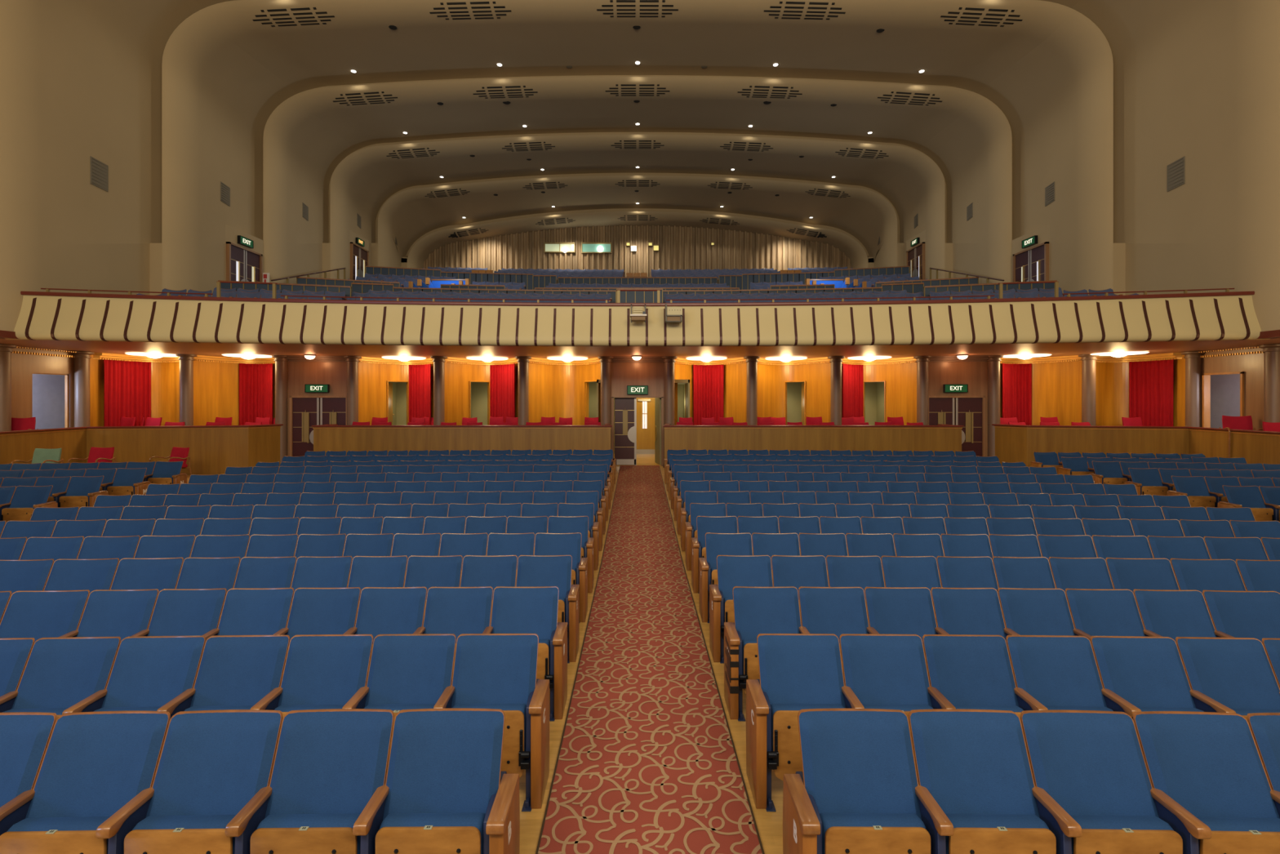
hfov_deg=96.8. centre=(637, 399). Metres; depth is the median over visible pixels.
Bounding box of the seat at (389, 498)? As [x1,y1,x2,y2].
[366,491,401,515]
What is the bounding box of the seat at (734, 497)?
[717,490,750,508]
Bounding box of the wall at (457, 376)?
[444,362,518,425]
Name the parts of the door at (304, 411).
pull handle, round push plate, pull handle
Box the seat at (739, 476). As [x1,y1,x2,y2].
[731,471,758,488]
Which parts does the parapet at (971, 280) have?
rail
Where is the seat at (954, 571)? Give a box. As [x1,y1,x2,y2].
[936,555,1004,618]
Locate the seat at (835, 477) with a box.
[813,471,841,489]
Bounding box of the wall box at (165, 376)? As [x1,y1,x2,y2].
[89,354,179,426]
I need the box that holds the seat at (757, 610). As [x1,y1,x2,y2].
[724,586,809,721]
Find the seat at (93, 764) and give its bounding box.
[0,711,170,853]
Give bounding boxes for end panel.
[626,272,632,276]
[633,272,639,276]
[640,272,647,276]
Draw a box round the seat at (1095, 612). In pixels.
[1065,588,1162,636]
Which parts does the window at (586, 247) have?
pane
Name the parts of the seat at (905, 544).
backrest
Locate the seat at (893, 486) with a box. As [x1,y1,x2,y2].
[887,480,918,501]
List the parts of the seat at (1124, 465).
backrest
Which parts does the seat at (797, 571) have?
backrest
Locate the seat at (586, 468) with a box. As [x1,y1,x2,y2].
[582,464,611,509]
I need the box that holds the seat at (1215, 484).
[1204,475,1240,502]
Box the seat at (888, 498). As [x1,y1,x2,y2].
[881,491,916,513]
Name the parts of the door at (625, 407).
pull handle, kick plate, round push plate, round push plate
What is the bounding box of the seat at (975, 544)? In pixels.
[940,533,994,566]
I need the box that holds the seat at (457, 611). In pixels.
[413,586,493,676]
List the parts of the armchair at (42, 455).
arm frame, backrest, arm frame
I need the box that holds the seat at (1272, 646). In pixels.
[1262,638,1279,687]
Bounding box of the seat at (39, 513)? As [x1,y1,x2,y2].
[29,506,79,520]
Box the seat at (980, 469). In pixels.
[976,466,1004,475]
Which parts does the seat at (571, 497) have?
backrest, panel, armrest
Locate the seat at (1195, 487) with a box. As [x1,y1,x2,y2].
[1166,475,1222,507]
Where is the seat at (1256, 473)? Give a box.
[1251,469,1279,478]
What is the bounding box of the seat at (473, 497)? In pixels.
[466,490,500,515]
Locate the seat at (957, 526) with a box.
[943,516,993,556]
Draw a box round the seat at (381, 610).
[343,586,426,680]
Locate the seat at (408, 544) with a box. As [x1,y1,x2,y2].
[391,533,440,582]
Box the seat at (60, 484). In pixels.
[34,475,71,502]
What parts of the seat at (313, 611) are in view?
armrest, backrest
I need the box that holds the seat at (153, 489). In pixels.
[145,483,180,494]
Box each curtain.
[103,359,151,426]
[239,363,272,425]
[408,364,431,425]
[489,363,515,422]
[693,364,724,425]
[842,363,863,417]
[1002,363,1031,425]
[1128,359,1173,426]
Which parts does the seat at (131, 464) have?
backrest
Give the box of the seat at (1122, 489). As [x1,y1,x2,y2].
[1102,483,1137,494]
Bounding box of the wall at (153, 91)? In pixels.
[0,0,444,331]
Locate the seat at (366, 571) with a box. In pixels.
[347,555,407,623]
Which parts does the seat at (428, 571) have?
backrest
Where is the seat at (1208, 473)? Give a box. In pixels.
[1189,468,1222,489]
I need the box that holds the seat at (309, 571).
[287,555,352,622]
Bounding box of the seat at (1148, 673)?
[1090,635,1235,713]
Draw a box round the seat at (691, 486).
[676,480,710,533]
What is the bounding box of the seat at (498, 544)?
[486,532,534,579]
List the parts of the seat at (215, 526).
backrest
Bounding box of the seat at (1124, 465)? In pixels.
[1120,461,1149,481]
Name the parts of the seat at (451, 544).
backrest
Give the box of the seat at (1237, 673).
[1175,636,1279,719]
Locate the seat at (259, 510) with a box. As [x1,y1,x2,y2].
[250,504,295,524]
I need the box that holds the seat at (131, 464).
[113,461,155,481]
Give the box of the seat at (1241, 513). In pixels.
[1205,506,1255,521]
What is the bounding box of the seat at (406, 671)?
[342,633,456,774]
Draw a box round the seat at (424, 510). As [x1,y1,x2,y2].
[410,503,448,530]
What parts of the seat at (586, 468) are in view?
backrest, panel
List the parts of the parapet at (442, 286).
rail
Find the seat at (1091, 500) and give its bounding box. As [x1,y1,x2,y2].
[1083,493,1120,518]
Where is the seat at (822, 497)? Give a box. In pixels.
[815,491,849,512]
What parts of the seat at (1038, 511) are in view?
backrest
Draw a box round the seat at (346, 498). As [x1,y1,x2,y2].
[333,491,368,516]
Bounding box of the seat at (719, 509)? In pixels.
[684,502,726,570]
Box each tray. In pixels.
[631,315,645,321]
[666,315,682,323]
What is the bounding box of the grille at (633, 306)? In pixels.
[633,306,642,314]
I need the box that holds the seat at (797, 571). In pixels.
[771,555,829,622]
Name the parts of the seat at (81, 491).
armrest, frame, seat, backrest, armrest, panel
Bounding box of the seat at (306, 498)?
[293,492,334,514]
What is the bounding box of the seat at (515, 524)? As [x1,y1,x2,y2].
[506,515,547,551]
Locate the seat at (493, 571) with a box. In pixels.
[459,555,517,618]
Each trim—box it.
[0,329,17,338]
[12,346,76,357]
[225,224,263,280]
[285,355,346,361]
[349,229,368,279]
[611,356,663,362]
[906,229,925,279]
[928,355,989,361]
[1012,224,1049,282]
[1198,346,1262,357]
[1257,329,1279,338]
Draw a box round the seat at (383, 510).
[373,503,412,529]
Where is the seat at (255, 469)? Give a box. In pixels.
[251,466,279,474]
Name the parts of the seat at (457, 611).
armrest, backrest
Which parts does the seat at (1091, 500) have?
backrest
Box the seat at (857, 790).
[782,708,954,853]
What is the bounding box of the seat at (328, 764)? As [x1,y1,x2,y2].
[225,708,394,853]
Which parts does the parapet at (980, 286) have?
rail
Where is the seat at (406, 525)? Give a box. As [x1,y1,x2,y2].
[381,516,424,552]
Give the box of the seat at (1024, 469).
[1002,466,1030,478]
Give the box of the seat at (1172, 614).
[1133,589,1234,640]
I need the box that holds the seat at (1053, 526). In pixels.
[1033,517,1085,535]
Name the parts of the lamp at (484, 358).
lamp shade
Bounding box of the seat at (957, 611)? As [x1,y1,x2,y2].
[930,586,1019,677]
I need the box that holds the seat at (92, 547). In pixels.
[76,535,140,560]
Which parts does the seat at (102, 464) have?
backrest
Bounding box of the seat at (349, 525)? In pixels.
[338,516,383,553]
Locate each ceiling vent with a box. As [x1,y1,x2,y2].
[253,7,334,26]
[333,91,397,105]
[386,147,439,158]
[424,188,470,197]
[429,1,511,19]
[448,227,487,237]
[473,85,537,98]
[502,142,555,151]
[522,182,566,189]
[535,217,574,225]
[596,0,678,17]
[605,84,670,95]
[611,140,664,148]
[614,180,660,186]
[620,215,655,218]
[700,217,739,225]
[708,182,752,189]
[720,142,773,151]
[737,85,802,98]
[764,1,845,19]
[788,227,826,237]
[805,188,850,197]
[835,147,888,158]
[877,91,942,105]
[940,7,1022,26]
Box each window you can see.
[543,242,575,253]
[581,242,611,253]
[626,241,630,246]
[631,244,636,252]
[648,241,652,246]
[653,244,658,251]
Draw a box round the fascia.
[6,290,1268,346]
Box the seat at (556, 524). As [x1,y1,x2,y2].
[547,515,594,592]
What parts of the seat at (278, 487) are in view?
backrest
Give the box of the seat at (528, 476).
[523,471,551,491]
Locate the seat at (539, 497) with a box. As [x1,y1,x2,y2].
[533,490,565,511]
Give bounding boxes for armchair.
[10,448,63,464]
[11,417,38,431]
[67,447,115,466]
[120,417,135,426]
[145,417,162,426]
[148,446,191,475]
[164,422,184,426]
[205,422,226,425]
[214,417,231,425]
[244,422,262,425]
[255,417,270,424]
[351,421,369,425]
[371,417,387,425]
[374,422,391,425]
[407,422,423,425]
[411,417,425,425]
[423,416,433,425]
[440,422,456,425]
[462,417,477,425]
[466,422,482,425]
[489,416,503,425]
[496,422,512,425]
[506,417,517,425]
[525,422,542,425]
[541,416,555,425]
[552,422,567,425]
[559,417,572,425]
[584,417,598,422]
[584,422,600,425]
[676,422,693,425]
[679,417,692,422]
[701,417,715,425]
[702,422,719,425]
[719,417,733,425]
[732,422,747,425]
[757,417,771,425]
[758,422,773,425]
[771,417,786,425]
[786,422,802,425]
[805,416,822,425]
[818,422,834,425]
[841,417,853,425]
[851,416,871,425]
[852,422,868,425]
[875,422,892,425]
[887,416,903,425]
[906,422,923,425]
[1000,417,1017,424]
[1008,422,1026,425]
[1040,417,1057,422]
[1040,422,1059,425]
[1071,422,1090,425]
[1121,417,1142,426]
[1218,415,1262,457]
[1262,421,1279,431]
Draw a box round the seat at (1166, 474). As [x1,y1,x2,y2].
[1158,467,1191,490]
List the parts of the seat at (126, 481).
armrest, frame, backrest, armrest, panel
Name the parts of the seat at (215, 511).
backrest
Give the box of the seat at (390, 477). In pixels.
[385,472,413,489]
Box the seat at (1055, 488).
[1040,482,1073,494]
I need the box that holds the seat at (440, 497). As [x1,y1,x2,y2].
[433,491,467,515]
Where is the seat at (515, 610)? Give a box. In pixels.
[482,586,567,721]
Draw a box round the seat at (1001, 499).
[982,492,1018,508]
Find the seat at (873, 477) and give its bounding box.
[868,472,897,487]
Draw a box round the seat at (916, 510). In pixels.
[909,503,948,533]
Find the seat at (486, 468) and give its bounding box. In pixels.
[483,464,508,479]
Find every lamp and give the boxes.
[125,352,177,358]
[222,353,271,359]
[382,355,425,361]
[466,356,508,361]
[546,356,587,361]
[562,247,567,252]
[596,245,603,252]
[686,356,726,361]
[764,356,807,361]
[847,355,891,360]
[1003,353,1051,359]
[1090,351,1149,357]
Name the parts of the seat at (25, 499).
frame, armrest, backrest, armrest, panel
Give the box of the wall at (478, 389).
[471,382,487,425]
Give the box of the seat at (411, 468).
[407,464,433,477]
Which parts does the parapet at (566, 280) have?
rail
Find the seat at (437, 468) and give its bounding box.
[432,464,458,476]
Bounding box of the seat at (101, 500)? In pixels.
[93,494,131,511]
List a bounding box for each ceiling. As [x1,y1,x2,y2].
[0,337,1279,358]
[195,0,1079,245]
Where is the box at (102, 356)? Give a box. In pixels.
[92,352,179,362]
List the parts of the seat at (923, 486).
backrest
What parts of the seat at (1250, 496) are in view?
panel, armrest, backrest, frame, armrest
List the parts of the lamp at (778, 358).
lamp shade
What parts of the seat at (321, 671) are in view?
armrest, frame, seat, backrest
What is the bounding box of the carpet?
[535,465,764,853]
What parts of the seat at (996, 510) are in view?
backrest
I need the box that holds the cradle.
[630,304,646,322]
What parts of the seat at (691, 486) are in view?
panel, armrest, backrest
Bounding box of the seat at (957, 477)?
[951,472,980,485]
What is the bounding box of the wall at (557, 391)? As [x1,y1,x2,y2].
[528,363,600,425]
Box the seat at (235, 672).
[156,635,289,719]
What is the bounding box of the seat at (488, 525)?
[464,515,506,551]
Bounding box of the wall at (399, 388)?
[389,382,406,425]
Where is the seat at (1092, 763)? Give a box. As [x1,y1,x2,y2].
[1020,710,1211,853]
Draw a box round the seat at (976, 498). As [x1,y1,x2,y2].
[948,492,991,515]
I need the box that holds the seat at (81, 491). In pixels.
[52,475,108,507]
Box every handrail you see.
[40,281,1234,302]
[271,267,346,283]
[928,267,1004,283]
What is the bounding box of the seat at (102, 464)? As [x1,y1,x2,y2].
[97,461,127,480]
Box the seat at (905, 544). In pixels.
[893,533,944,582]
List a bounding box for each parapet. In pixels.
[0,423,286,475]
[217,280,351,296]
[296,276,399,287]
[311,423,612,455]
[351,282,394,293]
[365,266,441,279]
[392,286,616,302]
[440,271,533,289]
[440,284,505,288]
[533,275,556,289]
[534,287,739,289]
[557,276,717,285]
[616,288,662,302]
[662,286,882,302]
[662,423,964,458]
[718,275,742,289]
[742,271,835,289]
[769,284,835,288]
[834,266,909,278]
[875,276,978,287]
[880,282,924,293]
[923,280,1057,296]
[988,423,1279,467]
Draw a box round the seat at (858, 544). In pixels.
[845,533,896,582]
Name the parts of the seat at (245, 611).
armrest, backrest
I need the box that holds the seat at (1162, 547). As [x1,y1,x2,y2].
[1146,535,1210,561]
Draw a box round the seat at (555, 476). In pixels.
[551,471,577,491]
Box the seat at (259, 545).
[245,533,298,556]
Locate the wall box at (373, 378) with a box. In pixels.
[358,362,433,425]
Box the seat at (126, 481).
[101,467,151,495]
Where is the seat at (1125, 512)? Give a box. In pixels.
[1117,505,1164,528]
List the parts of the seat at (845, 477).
backrest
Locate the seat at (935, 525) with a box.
[902,516,946,554]
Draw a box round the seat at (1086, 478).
[1063,474,1094,484]
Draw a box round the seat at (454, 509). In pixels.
[447,502,484,530]
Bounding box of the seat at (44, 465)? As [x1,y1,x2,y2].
[40,462,70,471]
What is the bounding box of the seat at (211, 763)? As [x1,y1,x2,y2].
[95,709,282,853]
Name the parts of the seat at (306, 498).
backrest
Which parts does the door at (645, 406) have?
kick plate, frame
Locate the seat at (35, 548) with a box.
[19,536,84,561]
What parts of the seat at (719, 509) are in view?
panel, armrest, frame, backrest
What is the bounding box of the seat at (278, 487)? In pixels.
[265,481,304,503]
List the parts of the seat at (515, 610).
armrest, backrest, seat, frame, armrest, panel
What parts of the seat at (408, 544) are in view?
backrest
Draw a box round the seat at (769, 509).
[762,502,799,530]
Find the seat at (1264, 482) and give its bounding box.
[1237,476,1275,502]
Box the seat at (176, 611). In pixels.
[130,588,226,636]
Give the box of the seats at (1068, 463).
[136,266,1205,499]
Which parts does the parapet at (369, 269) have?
rail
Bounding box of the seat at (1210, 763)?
[1133,711,1279,853]
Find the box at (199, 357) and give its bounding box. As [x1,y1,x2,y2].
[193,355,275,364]
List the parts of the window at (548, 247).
pane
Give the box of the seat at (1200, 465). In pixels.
[1176,462,1206,469]
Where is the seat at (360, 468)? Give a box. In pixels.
[355,465,382,479]
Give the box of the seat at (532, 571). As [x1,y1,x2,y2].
[515,555,579,663]
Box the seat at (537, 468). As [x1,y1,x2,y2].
[533,464,558,480]
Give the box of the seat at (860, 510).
[835,503,873,532]
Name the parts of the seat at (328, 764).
armrest, frame, number plate, seat, backrest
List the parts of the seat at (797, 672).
panel, armrest, frame, backrest, seat, frame, armrest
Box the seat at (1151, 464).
[1147,462,1177,468]
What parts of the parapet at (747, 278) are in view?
rail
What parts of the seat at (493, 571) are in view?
backrest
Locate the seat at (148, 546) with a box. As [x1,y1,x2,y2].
[133,534,195,559]
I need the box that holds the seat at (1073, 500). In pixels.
[1049,493,1086,513]
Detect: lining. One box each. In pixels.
[408,277,470,288]
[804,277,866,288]
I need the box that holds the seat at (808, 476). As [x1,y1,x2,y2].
[785,471,813,484]
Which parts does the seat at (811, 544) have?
backrest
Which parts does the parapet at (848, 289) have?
rail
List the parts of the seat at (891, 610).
backrest, armrest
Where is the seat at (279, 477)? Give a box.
[272,473,302,488]
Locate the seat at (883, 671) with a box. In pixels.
[839,634,955,774]
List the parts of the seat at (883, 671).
backrest, seat, frame, armrest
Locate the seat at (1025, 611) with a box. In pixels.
[997,587,1091,640]
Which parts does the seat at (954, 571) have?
backrest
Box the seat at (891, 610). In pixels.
[864,586,949,680]
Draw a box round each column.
[0,344,16,431]
[70,351,93,426]
[175,353,196,425]
[271,355,288,469]
[343,355,361,425]
[430,355,447,425]
[515,355,531,425]
[597,355,613,448]
[662,355,677,467]
[743,355,759,425]
[827,355,844,425]
[913,355,931,425]
[986,355,1003,456]
[1078,354,1099,426]
[1181,351,1204,426]
[1258,343,1279,422]
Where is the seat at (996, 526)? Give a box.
[986,517,1037,537]
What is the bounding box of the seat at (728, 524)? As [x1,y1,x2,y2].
[691,515,737,593]
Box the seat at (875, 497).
[848,491,883,516]
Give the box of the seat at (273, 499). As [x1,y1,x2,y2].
[265,492,301,511]
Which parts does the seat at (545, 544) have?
backrest, seat, frame, armrest, panel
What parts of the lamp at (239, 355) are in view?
lamp shade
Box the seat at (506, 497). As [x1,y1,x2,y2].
[499,490,533,514]
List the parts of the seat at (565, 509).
backrest, panel, armrest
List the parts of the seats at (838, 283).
panel, trim, panel, panel, panel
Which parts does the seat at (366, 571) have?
backrest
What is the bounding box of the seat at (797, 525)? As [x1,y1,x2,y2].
[778,515,821,554]
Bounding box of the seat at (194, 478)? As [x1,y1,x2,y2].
[188,474,218,484]
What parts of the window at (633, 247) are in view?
pane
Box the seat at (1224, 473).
[1219,469,1253,477]
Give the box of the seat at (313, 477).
[301,472,330,491]
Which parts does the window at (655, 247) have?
pane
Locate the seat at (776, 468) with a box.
[773,464,798,476]
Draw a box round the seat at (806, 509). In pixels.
[799,502,836,532]
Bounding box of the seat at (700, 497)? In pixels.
[680,490,717,551]
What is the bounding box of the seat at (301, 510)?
[293,503,337,533]
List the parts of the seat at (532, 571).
backrest, seat, frame, armrest, panel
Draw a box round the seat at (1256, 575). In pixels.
[1235,559,1279,593]
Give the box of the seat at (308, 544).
[291,533,346,582]
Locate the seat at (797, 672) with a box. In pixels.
[746,633,864,811]
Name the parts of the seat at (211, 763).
armrest, frame, number plate, seat, backrest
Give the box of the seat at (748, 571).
[709,555,773,663]
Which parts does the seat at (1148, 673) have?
backrest, seat, frame, armrest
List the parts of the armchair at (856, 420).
backrest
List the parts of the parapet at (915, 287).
rail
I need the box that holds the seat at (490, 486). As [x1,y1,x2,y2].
[484,480,514,502]
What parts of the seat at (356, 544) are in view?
backrest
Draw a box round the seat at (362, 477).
[356,472,386,489]
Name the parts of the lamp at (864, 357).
lamp shade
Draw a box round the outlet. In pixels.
[632,25,640,29]
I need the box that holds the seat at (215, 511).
[200,504,253,534]
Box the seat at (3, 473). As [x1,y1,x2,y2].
[0,469,23,478]
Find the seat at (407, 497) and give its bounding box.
[400,491,435,513]
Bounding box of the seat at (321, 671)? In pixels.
[250,634,373,777]
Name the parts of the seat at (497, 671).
armrest, frame, seat, backrest, frame, armrest, panel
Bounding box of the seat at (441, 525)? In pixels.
[422,515,466,555]
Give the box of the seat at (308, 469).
[304,465,331,473]
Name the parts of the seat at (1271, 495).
backrest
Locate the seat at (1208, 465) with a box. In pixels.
[1204,462,1235,469]
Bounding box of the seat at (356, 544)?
[342,533,393,583]
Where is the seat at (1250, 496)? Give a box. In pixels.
[1217,484,1279,520]
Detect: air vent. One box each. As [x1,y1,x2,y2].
[89,155,108,191]
[220,181,230,206]
[302,202,308,221]
[356,213,360,228]
[914,213,918,228]
[966,202,973,221]
[1044,181,1054,206]
[1167,155,1185,191]
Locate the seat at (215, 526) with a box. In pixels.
[191,517,252,549]
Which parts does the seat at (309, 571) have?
backrest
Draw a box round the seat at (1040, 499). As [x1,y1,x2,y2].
[1016,493,1052,506]
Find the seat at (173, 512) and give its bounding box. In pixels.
[164,505,210,519]
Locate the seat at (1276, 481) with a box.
[1271,477,1279,486]
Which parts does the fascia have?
cap rail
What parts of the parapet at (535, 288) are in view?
rail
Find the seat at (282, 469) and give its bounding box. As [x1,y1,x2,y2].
[277,466,305,474]
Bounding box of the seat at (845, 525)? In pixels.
[819,515,862,552]
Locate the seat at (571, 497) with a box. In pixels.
[565,490,603,551]
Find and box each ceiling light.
[303,354,315,359]
[388,25,396,30]
[631,355,641,359]
[763,101,771,104]
[876,28,884,32]
[955,354,968,359]
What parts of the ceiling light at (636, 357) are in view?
lamp shade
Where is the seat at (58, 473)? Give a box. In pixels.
[53,468,85,483]
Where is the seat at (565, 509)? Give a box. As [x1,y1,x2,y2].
[557,502,599,570]
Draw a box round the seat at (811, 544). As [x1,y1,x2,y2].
[799,533,848,584]
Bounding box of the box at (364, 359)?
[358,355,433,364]
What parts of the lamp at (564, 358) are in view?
lamp shade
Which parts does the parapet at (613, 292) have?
rail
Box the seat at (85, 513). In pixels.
[75,506,124,520]
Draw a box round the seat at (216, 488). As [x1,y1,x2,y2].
[209,482,243,493]
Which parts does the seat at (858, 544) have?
backrest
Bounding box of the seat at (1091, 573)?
[1048,556,1114,591]
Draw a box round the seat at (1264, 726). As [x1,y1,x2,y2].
[1246,712,1279,791]
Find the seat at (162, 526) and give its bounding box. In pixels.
[151,518,204,537]
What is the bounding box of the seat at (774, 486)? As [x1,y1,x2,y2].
[768,480,798,501]
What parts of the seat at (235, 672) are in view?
armrest, frame, seat, backrest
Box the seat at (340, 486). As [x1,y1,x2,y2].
[333,481,365,501]
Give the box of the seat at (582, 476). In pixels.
[577,471,608,520]
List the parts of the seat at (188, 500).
backrest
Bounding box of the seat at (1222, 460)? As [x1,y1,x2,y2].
[1217,457,1247,463]
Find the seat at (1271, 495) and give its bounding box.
[1258,485,1279,521]
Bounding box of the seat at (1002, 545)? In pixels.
[988,533,1041,556]
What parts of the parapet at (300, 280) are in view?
rail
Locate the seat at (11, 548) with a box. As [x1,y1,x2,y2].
[0,537,26,559]
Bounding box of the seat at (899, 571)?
[880,555,942,620]
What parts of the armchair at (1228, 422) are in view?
arm frame, backrest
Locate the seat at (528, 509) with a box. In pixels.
[520,502,557,533]
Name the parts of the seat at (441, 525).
backrest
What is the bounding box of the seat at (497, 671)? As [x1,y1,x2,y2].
[433,633,549,811]
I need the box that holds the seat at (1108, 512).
[1074,505,1119,519]
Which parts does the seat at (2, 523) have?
backrest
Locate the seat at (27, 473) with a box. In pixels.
[21,469,55,477]
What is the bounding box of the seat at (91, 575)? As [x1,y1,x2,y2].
[43,558,119,592]
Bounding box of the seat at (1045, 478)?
[1035,473,1065,484]
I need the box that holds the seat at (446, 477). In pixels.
[440,471,468,491]
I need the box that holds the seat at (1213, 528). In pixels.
[1179,519,1235,537]
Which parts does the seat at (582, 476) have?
backrest, armrest, panel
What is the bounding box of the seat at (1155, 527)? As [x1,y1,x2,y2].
[1130,518,1184,537]
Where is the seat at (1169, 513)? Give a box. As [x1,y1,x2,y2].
[1160,506,1209,520]
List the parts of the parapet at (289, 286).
rail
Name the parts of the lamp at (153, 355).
lamp shade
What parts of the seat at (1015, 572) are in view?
backrest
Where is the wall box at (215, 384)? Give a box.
[193,360,275,425]
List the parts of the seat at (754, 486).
backrest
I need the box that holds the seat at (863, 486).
[857,480,888,501]
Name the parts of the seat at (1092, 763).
backrest, seat, number plate, frame, armrest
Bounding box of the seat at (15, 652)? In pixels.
[0,637,35,696]
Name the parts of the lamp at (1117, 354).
lamp shade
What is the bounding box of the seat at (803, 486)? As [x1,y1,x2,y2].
[797,480,828,497]
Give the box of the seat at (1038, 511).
[1031,504,1085,533]
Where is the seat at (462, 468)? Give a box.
[457,464,483,481]
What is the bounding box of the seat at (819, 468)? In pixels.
[797,464,823,479]
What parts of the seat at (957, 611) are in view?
backrest, armrest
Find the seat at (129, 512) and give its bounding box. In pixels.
[120,505,167,527]
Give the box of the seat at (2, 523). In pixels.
[0,520,6,536]
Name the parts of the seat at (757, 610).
panel, armrest, frame, seat, backrest, armrest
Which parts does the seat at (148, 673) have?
armrest, frame, seat, backrest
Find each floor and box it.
[519,453,783,853]
[636,462,661,465]
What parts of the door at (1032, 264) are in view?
pull handle, pull handle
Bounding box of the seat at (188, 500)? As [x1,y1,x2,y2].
[163,493,200,518]
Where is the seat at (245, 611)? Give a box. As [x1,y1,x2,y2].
[201,587,293,648]
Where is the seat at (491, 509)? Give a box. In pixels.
[484,502,521,527]
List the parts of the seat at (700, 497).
panel, armrest, frame, backrest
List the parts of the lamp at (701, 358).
lamp shade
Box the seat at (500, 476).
[495,471,523,488]
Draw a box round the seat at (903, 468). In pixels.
[898,465,925,481]
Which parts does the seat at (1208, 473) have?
backrest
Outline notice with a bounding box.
[262,272,269,282]
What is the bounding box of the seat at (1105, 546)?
[1092,534,1153,559]
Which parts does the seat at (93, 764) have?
frame, armrest, number plate, seat, backrest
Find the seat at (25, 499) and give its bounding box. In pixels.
[0,484,57,521]
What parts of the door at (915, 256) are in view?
pull handle, round push plate, pull handle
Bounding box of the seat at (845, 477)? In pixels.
[840,471,869,492]
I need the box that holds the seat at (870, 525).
[860,516,904,554]
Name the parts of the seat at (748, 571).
panel, armrest, frame, seat, backrest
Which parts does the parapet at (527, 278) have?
rail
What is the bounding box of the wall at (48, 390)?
[32,373,70,429]
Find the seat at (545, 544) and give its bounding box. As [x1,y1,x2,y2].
[533,532,587,622]
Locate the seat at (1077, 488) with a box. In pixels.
[1071,483,1106,494]
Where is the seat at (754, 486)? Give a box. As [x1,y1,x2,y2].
[738,480,768,503]
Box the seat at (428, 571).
[404,555,462,622]
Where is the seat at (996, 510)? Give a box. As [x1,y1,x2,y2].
[988,504,1037,534]
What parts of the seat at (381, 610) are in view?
armrest, backrest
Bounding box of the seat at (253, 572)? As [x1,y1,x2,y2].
[233,555,296,588]
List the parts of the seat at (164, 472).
backrest, armrest, panel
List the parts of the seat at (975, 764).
backrest, seat, number plate, frame, armrest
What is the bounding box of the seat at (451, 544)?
[439,533,488,584]
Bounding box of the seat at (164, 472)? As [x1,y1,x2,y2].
[144,461,186,484]
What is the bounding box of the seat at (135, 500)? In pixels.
[128,493,166,506]
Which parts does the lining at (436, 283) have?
panel, panel, panel, trim, panel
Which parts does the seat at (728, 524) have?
panel, armrest, frame, backrest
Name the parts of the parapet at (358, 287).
rail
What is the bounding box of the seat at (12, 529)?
[0,520,57,538]
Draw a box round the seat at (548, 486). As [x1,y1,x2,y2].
[543,480,573,495]
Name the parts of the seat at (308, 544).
backrest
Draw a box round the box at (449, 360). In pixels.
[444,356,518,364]
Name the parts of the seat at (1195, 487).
panel, armrest, backrest, frame, armrest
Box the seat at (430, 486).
[424,480,455,502]
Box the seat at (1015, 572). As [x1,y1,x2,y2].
[992,556,1066,594]
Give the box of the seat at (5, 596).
[0,591,11,622]
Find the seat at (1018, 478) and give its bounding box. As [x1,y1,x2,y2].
[1007,473,1036,483]
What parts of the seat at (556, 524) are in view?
backrest, frame, armrest, panel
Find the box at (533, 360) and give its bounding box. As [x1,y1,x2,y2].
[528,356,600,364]
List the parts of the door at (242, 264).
pull handle, pull handle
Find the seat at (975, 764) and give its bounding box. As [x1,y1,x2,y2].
[908,708,1082,853]
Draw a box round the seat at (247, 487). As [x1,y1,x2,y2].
[240,482,274,493]
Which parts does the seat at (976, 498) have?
backrest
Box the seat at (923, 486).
[917,481,951,503]
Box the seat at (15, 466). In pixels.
[10,462,41,471]
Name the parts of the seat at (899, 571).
backrest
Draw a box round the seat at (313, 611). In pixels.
[272,586,360,678]
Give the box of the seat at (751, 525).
[737,515,779,555]
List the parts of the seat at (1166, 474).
backrest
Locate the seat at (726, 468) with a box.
[723,464,748,475]
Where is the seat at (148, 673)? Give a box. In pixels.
[62,635,205,715]
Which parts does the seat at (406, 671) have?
armrest, frame, seat, backrest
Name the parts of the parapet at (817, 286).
rail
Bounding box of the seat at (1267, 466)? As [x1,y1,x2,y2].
[1262,462,1279,470]
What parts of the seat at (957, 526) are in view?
backrest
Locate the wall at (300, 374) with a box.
[287,361,346,456]
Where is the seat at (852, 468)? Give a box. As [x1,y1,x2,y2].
[848,464,874,479]
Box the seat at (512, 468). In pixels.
[507,464,533,475]
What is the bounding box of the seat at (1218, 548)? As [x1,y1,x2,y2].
[1203,536,1268,561]
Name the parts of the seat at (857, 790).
panel, armrest, frame, backrest, seat, number plate, frame, armrest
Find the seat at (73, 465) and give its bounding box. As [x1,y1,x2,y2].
[68,462,98,470]
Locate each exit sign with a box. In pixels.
[237,235,253,248]
[304,384,329,392]
[355,237,364,246]
[626,385,648,394]
[911,237,919,246]
[943,384,968,392]
[1022,235,1037,248]
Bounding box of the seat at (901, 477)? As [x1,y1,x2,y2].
[896,472,924,488]
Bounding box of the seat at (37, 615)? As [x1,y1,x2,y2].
[0,589,89,642]
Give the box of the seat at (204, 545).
[190,534,249,559]
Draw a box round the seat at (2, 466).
[0,462,12,470]
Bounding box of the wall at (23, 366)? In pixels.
[11,346,74,426]
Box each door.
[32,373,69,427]
[226,241,262,282]
[288,395,346,456]
[350,241,368,279]
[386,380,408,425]
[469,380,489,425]
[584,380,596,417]
[611,396,663,466]
[636,397,654,453]
[675,382,685,425]
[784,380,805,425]
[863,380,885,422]
[906,241,924,279]
[928,395,985,456]
[1013,241,1048,282]
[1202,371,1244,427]

